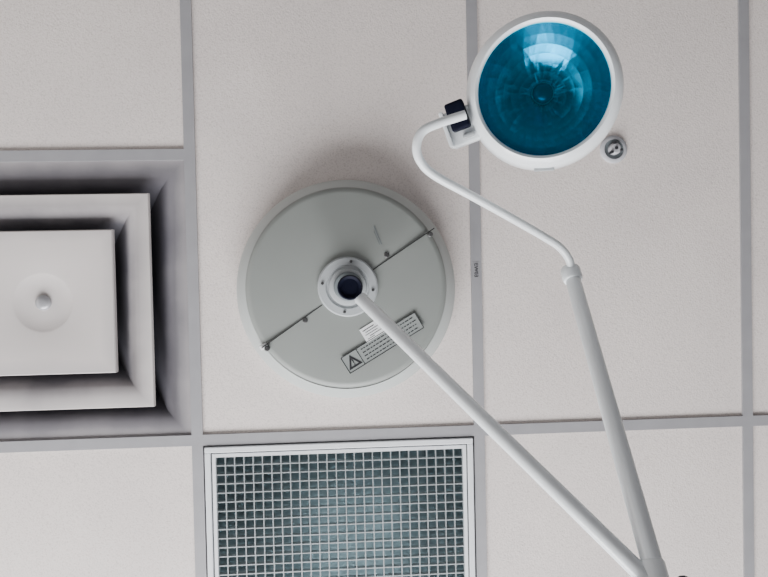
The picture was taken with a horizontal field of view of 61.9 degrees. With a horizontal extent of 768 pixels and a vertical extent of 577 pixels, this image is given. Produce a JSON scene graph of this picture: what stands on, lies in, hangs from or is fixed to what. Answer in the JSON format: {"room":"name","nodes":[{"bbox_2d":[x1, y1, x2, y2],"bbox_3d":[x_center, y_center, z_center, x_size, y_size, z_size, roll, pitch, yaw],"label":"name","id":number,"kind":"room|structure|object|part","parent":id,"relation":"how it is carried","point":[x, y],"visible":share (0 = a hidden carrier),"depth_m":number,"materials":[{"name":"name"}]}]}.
{"room":"operating room","nodes":[
{"label":"operating room","id":0,"kind":"room"},
{"bbox_2d":[0,0,767,576],"bbox_3d":[-0.110,0.010,1.540,5.400,0.355,4.200,-1,-89,-3],"label":"ceiling","id":1,"kind":"structure","parent":0,"point":[291,96],"depth_m":1.38,"materials":[{"name":"tile"}]},
{"bbox_2d":[0,160,191,440],"bbox_3d":[-0.706,0.027,1.411,0.588,0.225,0.588,-1,-89,-3],"label":"air diffuser","id":2,"kind":"object","parent":1,"relation":"in","point":[94,326],"depth_m":1.32,"materials":[{"name":"white metal"}]},
{"bbox_2d":[204,437,474,576],"bbox_3d":[-0.084,0.912,1.434,0.570,0.124,1.170,-1,-89,-3],"label":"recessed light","id":3,"kind":"object","parent":1,"relation":"in","point":[380,507],"visible":1,"depth_m":1.38,"materials":[{"name":"white metal"}]},
{"bbox_2d":[0,0,767,576],"bbox_3d":[-0.100,0.013,1.360,5.423,0.004,4.223,-1,-89,-3],"label":"grid","id":4,"kind":"structure","parent":1,"relation":"attached to","point":[197,440],"depth_m":1.37,"materials":[{"name":"paint"}]},
{"bbox_2d":[472,262,479,278],"bbox_3d":[0.198,-0.039,1.373,0.015,0.001,0.036,-1,-89,-3],"label":"label tag","id":5,"kind":"object","parent":4,"relation":"attached to","point":[475,265],"visible":1,"depth_m":1.37,"materials":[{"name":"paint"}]},
{"bbox_2d":[237,11,687,576],"bbox_3d":[0.023,0.003,1.022,0.627,0.696,0.787,-1,-89,-3],"label":"lamp","id":6,"kind":"object","parent":1,"relation":"attached to","point":[344,283],"visible":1,"depth_m":1.04,"materials":[{"name":"metal"}]},
{"bbox_3d":[0.092,-0.230,0.931,0.006,0.034,0.052,-19,-86,14],"label":"bracket plate","id":7,"kind":"part","parent":6,"relation":"part of","materials":[{"name":"white metal"}]},
{"bbox_2d":[444,99,470,132],"bbox_3d":[0.105,-0.245,0.910,0.027,0.022,0.040,-19,-86,14],"label":"joint","id":8,"kind":"object","parent":6,"relation":"attached to","point":[464,126],"depth_m":0.90,"materials":[{"name":"black plastic"}]},
{"bbox_3d":[0.145,0.187,0.886,0.022,0.022,0.601,-46,-122,-1],"label":"arm","id":9,"kind":"part","parent":6,"relation":"part of","materials":[{"name":"white metal"}]},
{"bbox_3d":[0.226,-0.278,0.910,0.178,0.057,0.178,-24,-88,15],"label":"lamp shade","id":10,"kind":"part","parent":6,"relation":"part of","materials":[{"name":"teal glass"}]},
{"bbox_3d":[0.308,0.179,0.861,0.025,0.025,0.499,-1,-127,-3],"label":"arm","id":11,"kind":"part","parent":6,"relation":"part of","materials":[{"name":"white metal"}]},
{"bbox_2d":[600,135,626,162],"bbox_3d":[0.499,-0.302,1.382,0.060,0.019,0.060,-1,-89,-3],"label":"sprinkler head","id":12,"kind":"object","parent":1,"relation":"attached to","point":[613,149],"depth_m":1.39}
]}

